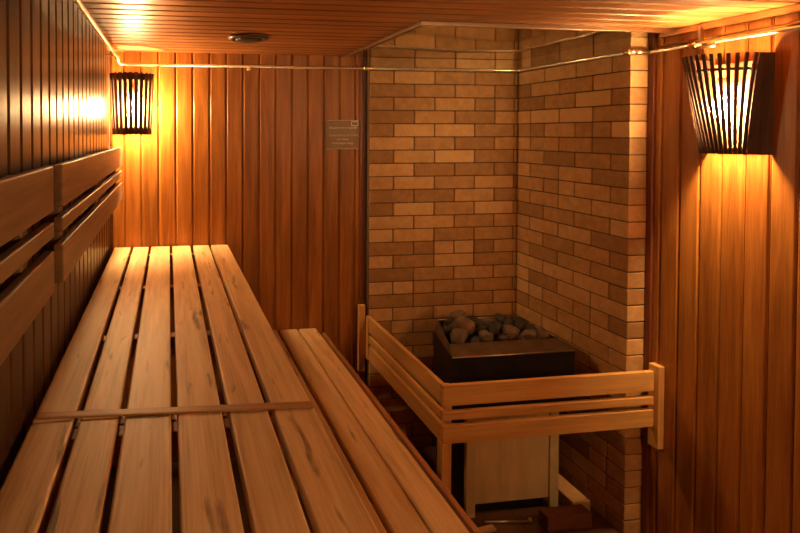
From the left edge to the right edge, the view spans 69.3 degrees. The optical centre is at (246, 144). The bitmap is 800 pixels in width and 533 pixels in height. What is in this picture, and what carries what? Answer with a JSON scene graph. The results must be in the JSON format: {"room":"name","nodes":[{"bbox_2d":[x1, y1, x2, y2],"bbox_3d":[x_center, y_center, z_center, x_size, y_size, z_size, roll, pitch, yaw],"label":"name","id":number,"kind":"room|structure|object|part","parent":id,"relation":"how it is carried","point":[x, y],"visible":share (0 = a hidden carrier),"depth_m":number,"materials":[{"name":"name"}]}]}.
{"room":"spa","nodes":[
{"label":"spa","id":0,"kind":"room"},
{"bbox_2d":[0,0,110,488],"bbox_3d":[-0.477,0.663,0.962,0.060,2.234,4.010,0,1,-8],"label":"wall","id":1,"kind":"structure","parent":0,"point":[55,67],"depth_m":1.40,"materials":[{"name":"brown wood"}]},
{"bbox_2d":[0,166,53,365],"bbox_3d":[-0.333,0.203,0.362,0.060,0.278,1.702,0,1,-8],"label":"backrest","id":2,"kind":"object","parent":1,"relation":"attached to","point":[26,197],"visible":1,"depth_m":0.97,"materials":[{"name":"brown wood"}]},
{"bbox_2d":[41,147,121,283],"bbox_3d":[-0.572,0.167,2.081,0.066,0.278,1.637,0,1,-8],"label":"backrest","id":3,"kind":"object","parent":1,"relation":"attached to","point":[74,177],"visible":0.97,"depth_m":1.55,"materials":[{"name":"brown wood"}]},
{"bbox_2d":[75,0,799,71],"bbox_3d":[0.743,-0.400,1.121,2.407,0.091,3.970,0,1,-8],"label":"conduit pipe","id":4,"kind":"object","parent":1,"relation":"attached to","point":[711,43],"visible":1,"depth_m":2.45,"materials":[{"name":"silver metal"}]},
{"bbox_2d":[110,51,366,466],"bbox_3d":[0.465,0.616,3.139,2.413,2.234,0.060,0,1,-8],"label":"wall","id":5,"kind":"structure","parent":0,"point":[239,159],"depth_m":3.05,"materials":[{"name":"brown wood"}]},
{"bbox_2d":[109,72,153,134],"bbox_3d":[-0.598,-0.212,2.864,0.232,0.318,0.152,0,1,-8],"label":"wall sconce","id":6,"kind":"object","parent":5,"relation":"attached to","point":[132,99],"visible":1,"depth_m":2.82,"materials":[{"name":"brown wood"}]},
{"bbox_3d":[-0.608,-0.213,2.933,0.170,0.278,0.012,0,1,-8],"label":"plate","id":7,"kind":"part","parent":6,"relation":"part of","materials":[{"name":"brown"}]},
{"bbox_3d":[-0.601,-0.194,2.883,0.080,0.094,0.080,0,1,-8],"label":"light bulb","id":8,"kind":"part","parent":6,"relation":"part of","materials":[{"name":"beige glass"}]},
{"bbox_2d":[326,120,358,148],"bbox_3d":[0.543,-0.057,3.103,0.194,0.166,0.004,0,1,-8],"label":"plate","id":9,"kind":"object","parent":5,"relation":"attached to","point":[340,134],"visible":1,"depth_m":3.10,"materials":[{"name":"metal"}]},
{"bbox_2d":[359,57,366,382],"bbox_3d":[0.661,0.617,3.130,0.034,2.234,0.014,0,1,-8],"label":"trim","id":10,"kind":"structure","parent":5,"relation":"attached to","point":[363,60],"depth_m":3.12,"materials":[{"name":"brown wood"}]},
{"bbox_2d":[101,445,619,532],"bbox_3d":[0.748,1.806,1.154,2.533,0.060,4.120,0,1,-8],"label":"floor","id":11,"kind":"structure","parent":0,"point":[600,524],"depth_m":2.60,"materials":[{"name":"brown tile"}]},
{"bbox_2d":[32,245,312,477],"bbox_3d":[-0.279,1.159,2.089,0.613,1.194,1.818,0,1,-8],"label":"bench","id":12,"kind":"object","parent":11,"relation":"on","point":[198,390],"visible":0.69,"depth_m":1.57,"materials":[{"name":"brown wood"}]},
{"bbox_3d":[-0.655,1.190,2.882,0.040,1.098,0.044,0,1,-8],"label":"leg","id":13,"kind":"part","parent":12,"relation":"part of","materials":[{"name":"brown wood"}]},
{"bbox_3d":[-0.150,1.188,2.954,0.040,1.098,0.044,0,1,-8],"label":"leg","id":14,"kind":"part","parent":12,"relation":"part of","materials":[{"name":"brown wood"}]},
{"bbox_2d":[0,408,378,532],"bbox_3d":[-0.035,1.198,0.358,0.613,1.190,1.768,0,1,-8],"label":"bench","id":15,"kind":"object","parent":11,"relation":"on","point":[284,451],"visible":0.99,"depth_m":0.98,"materials":[{"name":"brown wood"}]},
{"bbox_3d":[-0.414,1.226,1.176,0.040,1.098,0.044,0,1,-8],"label":"leg","id":16,"kind":"part","parent":15,"relation":"part of","materials":[{"name":"brown wood"}]},
{"bbox_3d":[0.091,1.225,1.247,0.040,1.098,0.044,0,1,-8],"label":"leg","id":17,"kind":"part","parent":15,"relation":"part of","materials":[{"name":"brown wood"}]},
{"bbox_2d":[273,328,480,532],"bbox_3d":[0.497,1.420,1.334,0.389,0.703,3.542,0,1,-8],"label":"bench","id":18,"kind":"object","parent":11,"relation":"on","point":[403,491],"visible":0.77,"depth_m":1.93,"materials":[{"name":"brown wood"}]},
{"bbox_3d":[0.493,1.448,2.121,0.040,0.614,0.044,0,1,-8],"label":"leg","id":19,"kind":"part","parent":18,"relation":"part of","materials":[{"name":"brown wood"}]},
{"bbox_2d":[478,524,496,532],"bbox_3d":[1.084,1.740,2.488,0.090,0.013,0.032,0,1,-17],"label":"wood offcut","id":20,"kind":"object","parent":11,"relation":"on","point":[490,528],"visible":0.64,"depth_m":2.48,"materials":[{"name":"brown wood"}]},
{"bbox_2d":[433,309,574,517],"bbox_3d":[1.232,1.298,2.752,0.621,0.888,0.349,0,1,-8],"label":"stove","id":21,"kind":"object","parent":11,"relation":"on","point":[515,472],"depth_m":2.61,"materials":[{"name":"black metal"}]},
{"bbox_3d":[1.018,0.941,2.773,0.049,0.054,0.073,-1,1,-26],"label":"stove stone","id":22,"kind":"part","parent":21,"relation":"part of","materials":[{"name":"grey stone"}]},
{"bbox_3d":[1.015,0.910,2.725,0.057,0.051,0.048,0,1,-8],"label":"stove stone","id":23,"kind":"part","parent":21,"relation":"part of","materials":[{"name":"grey stone"}]},
{"bbox_3d":[1.095,0.892,2.842,0.087,0.081,0.089,0,1,-8],"label":"stove stone","id":24,"kind":"part","parent":21,"relation":"part of","materials":[{"name":"grey stone"}]},
{"bbox_3d":[1.031,0.931,2.675,0.114,0.072,0.064,-1,2,-37],"label":"stove stone","id":25,"kind":"part","parent":21,"relation":"part of","materials":[{"name":"grey stone"}]},
{"bbox_3d":[1.089,0.908,2.752,0.087,0.099,0.101,-1,2,-41],"label":"stove stone","id":26,"kind":"part","parent":21,"relation":"part of","materials":[{"name":"stone"}]},
{"bbox_3d":[1.046,1.494,2.577,0.046,0.503,0.024,0,1,-8],"label":"leg","id":27,"kind":"part","parent":21,"relation":"part of","materials":[{"name":"brown wood"}]},
{"bbox_3d":[1.168,0.927,2.856,0.098,0.074,0.066,0,1,-8],"label":"stove stone","id":28,"kind":"part","parent":21,"relation":"part of","materials":[{"name":"grey stone"}]},
{"bbox_3d":[1.101,0.944,2.664,0.055,0.041,0.037,0,1,-8],"label":"stove stone","id":29,"kind":"part","parent":21,"relation":"part of","materials":[{"name":"grey stone"}]},
{"bbox_3d":[1.181,0.927,2.760,0.101,0.067,0.077,-1,1,-32],"label":"stove stone","id":30,"kind":"part","parent":21,"relation":"part of","materials":[{"name":"grey stone"}]},
{"bbox_3d":[1.167,0.940,2.687,0.068,0.064,0.060,0,1,-8],"label":"stove stone","id":31,"kind":"part","parent":21,"relation":"part of","materials":[{"name":"grey stone"}]},
{"bbox_3d":[1.264,0.933,2.878,0.094,0.057,0.066,0,1,-8],"label":"stove stone","id":32,"kind":"part","parent":21,"relation":"part of","materials":[{"name":"grey stone"}]},
{"bbox_3d":[1.217,0.906,2.702,0.049,0.050,0.046,1,1,30],"label":"stove stone","id":33,"kind":"part","parent":21,"relation":"part of","materials":[{"name":"grey stone"}]},
{"bbox_3d":[1.253,0.946,2.692,0.068,0.047,0.061,0,1,-8],"label":"stove stone","id":34,"kind":"part","parent":21,"relation":"part of","materials":[{"name":"grey stone"}]},
{"bbox_2d":[433,333,574,409],"bbox_3d":[1.232,1.108,2.750,0.621,0.259,0.345,0,1,-8],"label":"heater","id":35,"kind":"object","parent":21,"relation":"attached to","point":[557,359],"depth_m":2.59,"materials":[{"name":"black metal"}]},
{"bbox_3d":[1.342,0.925,2.807,0.068,0.066,0.077,1,1,23],"label":"stove stone","id":36,"kind":"part","parent":21,"relation":"part of","materials":[{"name":"grey stone"}]},
{"bbox_3d":[1.253,1.707,2.643,0.363,0.074,0.010,0,1,-8],"label":"kick plate","id":37,"kind":"part","parent":21,"relation":"part of","materials":[{"name":"black metal"}]},
{"bbox_3d":[1.313,0.935,2.745,0.109,0.072,0.065,0,1,-8],"label":"stove stone","id":38,"kind":"part","parent":21,"relation":"part of","materials":[{"name":"stone"}]},
{"bbox_3d":[1.257,1.465,2.610,0.379,0.447,0.016,0,1,-8],"label":"panel","id":39,"kind":"part","parent":21,"relation":"part of","materials":[{"name":"brown wood"}]},
{"bbox_3d":[1.375,0.901,2.758,0.053,0.048,0.052,1,2,43],"label":"stove stone","id":40,"kind":"part","parent":21,"relation":"part of","materials":[{"name":"grey stone"}]},
{"bbox_3d":[1.341,0.949,2.694,0.033,0.036,0.038,0,1,-8],"label":"stove stone","id":41,"kind":"part","parent":21,"relation":"part of","materials":[{"name":"grey stone"}]},
{"bbox_3d":[1.394,0.935,2.711,0.063,0.047,0.062,-1,2,-38],"label":"stove stone","id":42,"kind":"part","parent":21,"relation":"part of","materials":[{"name":"stone"}]},
{"bbox_3d":[1.428,0.936,2.768,0.080,0.069,0.060,0,1,-8],"label":"stove stone","id":43,"kind":"part","parent":21,"relation":"part of","materials":[{"name":"grey stone"}]},
{"bbox_3d":[1.462,0.939,2.717,0.076,0.060,0.052,0,1,-8],"label":"stove stone","id":44,"kind":"part","parent":21,"relation":"part of","materials":[{"name":"grey stone"}]},
{"bbox_3d":[1.469,1.493,2.637,0.046,0.503,0.024,0,1,-8],"label":"leg","id":45,"kind":"part","parent":21,"relation":"part of","materials":[{"name":"brown wood"}]},
{"bbox_3d":[1.045,0.937,2.831,0.079,0.050,0.068,0,1,-8],"label":"stove stone","id":46,"kind":"object","parent":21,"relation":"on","visible":0},
{"bbox_2d":[444,316,455,325],"bbox_3d":[1.038,0.898,2.794,0.039,0.053,0.056,-1,2,-38],"label":"stone","id":47,"kind":"object","parent":46,"relation":"on","point":[450,319],"visible":0.7,"depth_m":2.79,"materials":[{"name":"grey stone"}]},
{"bbox_3d":[1.254,0.933,2.803,0.095,0.074,0.077,0,1,-8],"label":"stove stone","id":48,"kind":"object","parent":21,"relation":"in","visible":0},
{"bbox_2d":[493,322,501,329],"bbox_3d":[1.250,0.902,2.748,0.052,0.037,0.062,0,1,12],"label":"stone","id":49,"kind":"object","parent":48,"relation":"on","point":[499,325],"visible":0.5,"depth_m":2.73,"materials":[{"name":"grey stone"}]},
{"bbox_3d":[1.356,0.932,2.880,0.097,0.066,0.073,0,1,-8],"label":"stove stone","id":50,"kind":"object","parent":21,"relation":"in","visible":0},
{"bbox_2d":[495,313,505,322],"bbox_3d":[1.316,0.898,2.846,0.062,0.050,0.045,-1,1,-34],"label":"stone","id":51,"kind":"object","parent":50,"relation":"on","point":[500,318],"visible":0.95,"depth_m":2.83,"materials":[{"name":"grey stone"}]},
{"bbox_3d":[1.434,0.937,2.847,0.060,0.062,0.070,0,1,-8],"label":"stove stone","id":52,"kind":"object","parent":21,"relation":"in","visible":0},
{"bbox_2d":[515,316,526,321],"bbox_3d":[1.405,0.905,2.816,0.053,0.043,0.050,0,1,-8],"label":"stone","id":53,"kind":"object","parent":52,"relation":"on","point":[518,317],"visible":0.41,"depth_m":2.81,"materials":[{"name":"grey stone"}]},
{"bbox_2d":[485,517,532,522],"bbox_3d":[1.212,1.735,2.537,0.220,0.022,0.023,0,1,-3],"label":"metal rod","id":54,"kind":"object","parent":11,"relation":"on","point":[529,520],"visible":1,"depth_m":2.54,"materials":[{"name":"silver"}]},
{"bbox_2d":[357,304,664,492],"bbox_3d":[1.212,1.328,2.749,1.045,0.828,0.922,0,1,-8],"label":"guard rail","id":55,"kind":"object","parent":11,"relation":"on","point":[447,433],"visible":0.98,"depth_m":2.33,"materials":[{"name":"brown wood"}]},
{"bbox_3d":[0.817,1.488,2.278,0.043,0.528,0.042,0,1,-8],"label":"corner post","id":56,"kind":"part","parent":55,"relation":"part of","materials":[{"name":"brown wood"}]},
{"bbox_2d":[539,504,591,531],"bbox_3d":[1.462,1.713,2.524,0.220,0.068,0.067,0,1,-8],"label":"brick","id":57,"kind":"object","parent":11,"relation":"on","point":[570,517],"visible":1,"depth_m":2.50,"materials":[{"name":"red brick"}]},
{"bbox_2d":[558,473,589,510],"bbox_3d":[1.564,1.710,2.699,0.090,0.066,0.225,0,1,-8],"label":"wooden board","id":58,"kind":"object","parent":11,"relation":"on","point":[568,494],"visible":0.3,"depth_m":2.65,"materials":[{"name":"brown wood"}]},
{"bbox_2d":[73,0,799,55],"bbox_3d":[0.748,-0.488,1.106,2.413,0.060,4.001,0,1,-8],"label":"ceiling","id":59,"kind":"structure","parent":0,"point":[293,27],"depth_m":2.08,"materials":[{"name":"brown wood"}]},
{"bbox_2d":[228,33,268,42],"bbox_3d":[0.009,-0.476,2.476,0.188,0.022,0.188,0,1,-8],"label":"ceiling vent","id":60,"kind":"object","parent":59,"relation":"in","point":[239,37],"visible":1,"depth_m":2.42,"materials":[{"name":"silver metal"}]},
{"bbox_2d":[343,21,676,59],"bbox_3d":[1.168,-0.480,2.683,1.133,0.020,0.970,0,1,-8],"label":"shield","id":61,"kind":"object","parent":59,"relation":"attached to","point":[423,39],"visible":0.96,"depth_m":2.47,"materials":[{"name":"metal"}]},
{"bbox_2d":[365,57,517,446],"bbox_3d":[1.127,0.616,3.174,0.894,2.234,0.054,0,1,-8],"label":"brick wall","id":62,"kind":"structure","parent":0,"point":[441,146],"depth_m":3.14,"materials":[{"name":"brown brick"}]},
{"bbox_2d":[515,37,648,532],"bbox_3d":[1.674,0.622,2.855,0.096,2.234,0.839,0,1,-8],"label":"brick wall","id":63,"kind":"structure","parent":0,"point":[581,173],"depth_m":2.64,"materials":[{"name":"brown brick"}]},
{"bbox_2d":[649,12,799,532],"bbox_3d":[1.973,0.655,1.302,0.060,2.234,4.000,0,1,-8],"label":"wall","id":64,"kind":"structure","parent":0,"point":[726,308],"depth_m":2.09,"materials":[{"name":"brown wood"}]},
{"bbox_2d":[641,36,656,532],"bbox_3d":[1.776,0.631,2.428,0.014,2.234,0.029,0,1,-8],"label":"trim","id":65,"kind":"structure","parent":64,"relation":"attached to","point":[653,39],"depth_m":2.42,"materials":[{"name":"brown wood"}]},
{"bbox_2d":[682,52,774,154],"bbox_3d":[1.731,-0.146,2.035,0.208,0.360,0.244,0,1,-8],"label":"wall sconce","id":66,"kind":"object","parent":64,"relation":"attached to","point":[740,121],"visible":1,"depth_m":1.96,"materials":[{"name":"dark wood"},{"name":"glass"}]},
{"bbox_3d":[1.765,-0.143,2.040,0.080,0.094,0.080,0,1,-8],"label":"light bulb","id":67,"kind":"part","parent":66,"relation":"part of","materials":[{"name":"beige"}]},
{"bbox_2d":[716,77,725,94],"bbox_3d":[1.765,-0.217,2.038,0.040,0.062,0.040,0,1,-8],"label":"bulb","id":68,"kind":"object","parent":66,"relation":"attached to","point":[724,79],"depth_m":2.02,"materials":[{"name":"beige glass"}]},
{"bbox_3d":[1.828,-0.147,2.049,0.012,0.320,0.170,0,1,-8],"label":"plate","id":69,"kind":"part","parent":66,"relation":"part of","materials":[{"name":"brown"}]},
{"bbox_2d":[660,3,799,37],"bbox_3d":[1.997,-0.439,0.828,0.018,0.026,3.100,0,1,-8],"label":"trim","id":70,"kind":"structure","parent":64,"relation":"attached to","point":[793,8],"depth_m":2.03,"materials":[{"name":"brown wood"}]}
]}

